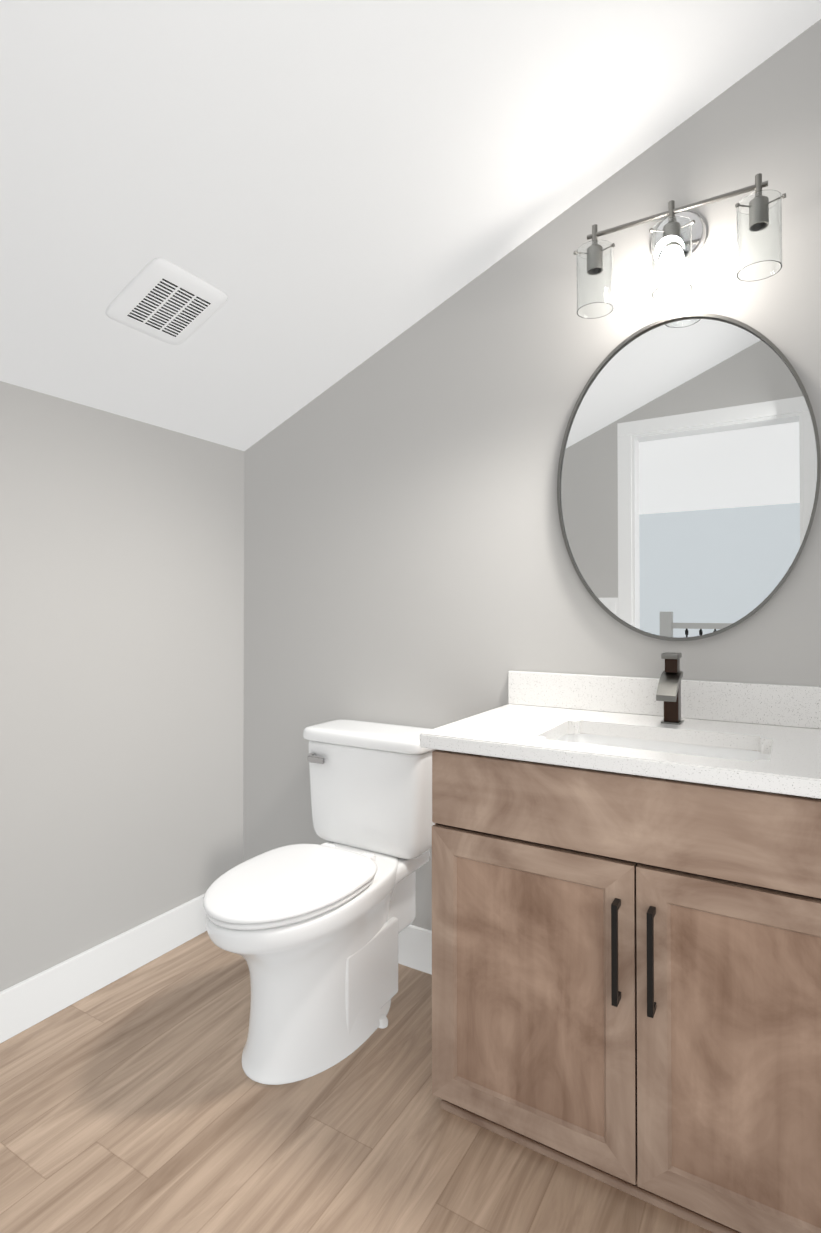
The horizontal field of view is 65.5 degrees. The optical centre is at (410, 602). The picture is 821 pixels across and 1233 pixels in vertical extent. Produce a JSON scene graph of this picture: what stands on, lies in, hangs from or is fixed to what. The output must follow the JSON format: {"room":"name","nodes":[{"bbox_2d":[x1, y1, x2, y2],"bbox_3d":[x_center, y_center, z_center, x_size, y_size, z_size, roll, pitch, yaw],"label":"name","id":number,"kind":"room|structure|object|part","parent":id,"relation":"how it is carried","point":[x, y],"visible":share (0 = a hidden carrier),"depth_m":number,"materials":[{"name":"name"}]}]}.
{"room":"bathroom","nodes":[
{"label":"bathroom","id":0,"kind":"room"},
{"bbox_2d":[0,381,243,991],"bbox_3d":[-1.226,0.107,1.727,0.120,2.200,1.980,0,-1,31],"label":"wall","id":1,"kind":"structure","parent":0,"point":[121,657],"depth_m":2.05,"materials":[{"name":"paint"}]},
{"bbox_2d":[0,893,206,1042],"bbox_3d":[-1.141,1.139,1.724,0.016,0.135,1.844,0,-1,31],"label":"baseboard","id":2,"kind":"structure","parent":1,"relation":"attached to","point":[35,999],"depth_m":1.98,"materials":[{"name":"white"}]},
{"bbox_2d":[0,931,712,1232],"bbox_3d":[-1.288,1.228,-0.642,4.600,0.100,6.320,0,-1,31],"label":"floor","id":3,"kind":"structure","parent":0,"point":[138,1100],"depth_m":1.43,"materials":[{"name":"brown wood"}]},
{"bbox_2d":[203,719,434,1084],"bbox_3d":[-0.256,0.807,1.829,0.464,0.802,0.769,0,-1,31],"label":"toilet","id":4,"kind":"object","parent":3,"relation":"on","point":[308,933],"visible":0.9,"depth_m":1.73,"materials":[{"name":"white ceramic"}]},
{"bbox_3d":[-0.329,0.743,1.708,0.376,0.020,0.490,0,-1,31],"label":"seat lid","id":5,"kind":"part","parent":4,"relation":"part of","materials":[{"name":"white plastic"}]},
{"bbox_3d":[-0.329,0.763,1.707,0.366,0.017,0.476,0,-1,31],"label":"seat","id":6,"kind":"part","parent":4,"relation":"part of","materials":[{"name":"white plastic"}]},
{"bbox_3d":[-0.283,0.991,1.781,0.380,0.434,0.658,0,-1,31],"label":"bowl","id":7,"kind":"part","parent":4,"relation":"part of","materials":[{"name":"white ceramic"}]},
{"bbox_3d":[-0.303,0.506,2.052,0.072,0.022,0.012,0,-1,31],"label":"lever arm","id":8,"kind":"part","parent":4,"relation":"part of"},
{"bbox_3d":[-0.114,0.431,2.070,0.465,0.044,0.219,0,-1,31],"label":"tank lid","id":9,"kind":"part","parent":4,"relation":"part of","materials":[{"name":"white ceramic"}]},
{"bbox_3d":[-0.112,0.619,2.070,0.440,0.332,0.198,0,-1,31],"label":"tank","id":10,"kind":"part","parent":4,"relation":"part of","materials":[{"name":"white ceramic"}]},
{"bbox_2d":[420,652,820,1232],"bbox_3d":[0.569,0.666,1.465,0.950,1.076,0.561,0,-1,31],"label":"bathroom vanity","id":11,"kind":"object","parent":3,"relation":"on","point":[626,934],"visible":1,"depth_m":1.28,"materials":[{"name":"brown wood"}]},
{"bbox_3d":[0.250,0.833,1.379,0.456,0.621,0.020,0,-1,31],"label":"door","id":12,"kind":"part","parent":11,"relation":"part of","materials":[{"name":"brown wood"}]},
{"bbox_3d":[0.405,0.689,1.256,0.011,0.195,0.034,0,-1,31],"label":"handle","id":13,"kind":"part","parent":11,"relation":"part of","materials":[{"name":"black metal"}]},
{"bbox_2d":[420,704,820,798],"bbox_3d":[0.570,0.320,1.471,0.950,0.033,0.557,0,-1,31],"label":"countertop","id":14,"kind":"structure","parent":11,"relation":"on","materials":[{"name":"stone"}]},
{"bbox_2d":[557,733,770,761],"bbox_3d":[0.543,0.406,1.425,0.472,0.137,0.292,0,-1,31],"label":"sink","id":15,"kind":"object","parent":14,"relation":"in","point":[652,742],"depth_m":1.53,"materials":[{"name":"white ceramic"}]},
{"bbox_2d":[656,652,683,724],"bbox_3d":[0.648,0.217,1.592,0.046,0.176,0.121,0,-1,31],"label":"faucet","id":16,"kind":"object","parent":14,"relation":"on","point":[669,685],"depth_m":1.59,"materials":[{"name":"silver metal"}]},
{"bbox_3d":[0.447,0.430,1.265,0.916,0.167,0.018,0,-1,31],"label":"panel","id":17,"kind":"part","parent":11,"relation":"part of","materials":[{"name":"brown wood"}]},
{"bbox_3d":[0.462,0.688,1.222,0.011,0.195,0.034,0,-1,31],"label":"handle","id":18,"kind":"part","parent":11,"relation":"part of","materials":[{"name":"black metal"}]},
{"bbox_2d":[508,671,820,728],"bbox_3d":[0.709,0.257,1.702,0.950,0.100,0.020,0,-1,31],"label":"backsplash","id":19,"kind":"structure","parent":11,"relation":"on","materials":[{"name":"stone"}]},
{"bbox_3d":[0.644,0.830,1.142,0.456,0.621,0.020,0,-1,31],"label":"door","id":20,"kind":"part","parent":11,"relation":"part of","materials":[{"name":"brown wood"}]},
{"bbox_2d":[0,0,820,450],"bbox_3d":[-0.235,-1.121,1.217,2.360,1.103,2.100,0,-1,31],"label":"ceiling","id":21,"kind":"structure","parent":0,"point":[324,194],"depth_m":1.50,"materials":[{"name":"paint"}]},
{"bbox_2d":[105,258,227,344],"bbox_3d":[-0.647,-0.793,1.705,0.225,0.100,0.243,0,-1,31],"label":"ceiling vent","id":22,"kind":"object","parent":21,"relation":"in","point":[165,300],"visible":1,"depth_m":1.68,"materials":[{"name":"white plastic"}]},
{"bbox_2d":[243,19,820,930],"bbox_3d":[0.275,-0.289,2.055,2.360,3.000,0.120,0,-1,31],"label":"wall","id":23,"kind":"structure","parent":0,"point":[407,561],"depth_m":2.00,"materials":[{"name":"paint"}]},
{"bbox_2d":[398,925,431,974],"bbox_3d":[-0.176,1.146,2.229,1.150,0.135,0.016,0,-1,31],"label":"baseboard","id":24,"kind":"structure","parent":23,"relation":"attached to","point":[414,947],"depth_m":2.10,"materials":[{"name":"white wood"}]},
{"bbox_2d":[573,173,785,318],"bbox_3d":[0.686,-0.919,1.652,0.496,0.260,0.159,0,-1,31],"label":"sconce","id":25,"kind":"object","parent":23,"relation":"attached to","point":[679,235],"visible":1,"depth_m":1.59,"materials":[{"name":"clear glass"}]},
{"bbox_3d":[0.499,-0.991,1.728,0.015,0.056,0.015,0,-1,31],"label":"stem","id":26,"kind":"part","parent":25,"relation":"part of","materials":[{"name":"silver metal"}]},
{"bbox_3d":[0.499,-0.871,1.727,0.096,0.165,0.096,0,-1,31],"label":"glass","id":27,"kind":"part","parent":25,"relation":"part of","materials":[{"name":"clear glass"}]},
{"bbox_3d":[0.666,-0.993,1.628,0.015,0.056,0.015,0,-1,31],"label":"stem","id":28,"kind":"part","parent":25,"relation":"part of","materials":[{"name":"silver metal"}]},
{"bbox_3d":[0.666,-0.872,1.626,0.096,0.165,0.096,0,-1,31],"label":"glass","id":29,"kind":"part","parent":25,"relation":"part of","materials":[{"name":"clear glass"}]},
{"bbox_3d":[0.833,-0.994,1.527,0.015,0.056,0.015,0,-1,31],"label":"stem","id":30,"kind":"part","parent":25,"relation":"part of","materials":[{"name":"silver metal"}]},
{"bbox_3d":[0.833,-0.873,1.526,0.096,0.165,0.096,0,-1,31],"label":"glass","id":31,"kind":"part","parent":25,"relation":"part of","materials":[{"name":"clear glass"}]},
{"bbox_2d":[557,313,820,640],"bbox_3d":[0.711,-0.330,1.704,0.647,0.867,0.028,0,-1,31],"label":"mirror","id":32,"kind":"object","parent":23,"relation":"attached to","point":[689,472],"visible":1,"depth_m":1.69,"materials":[{"name":"clear glass"}]}
]}

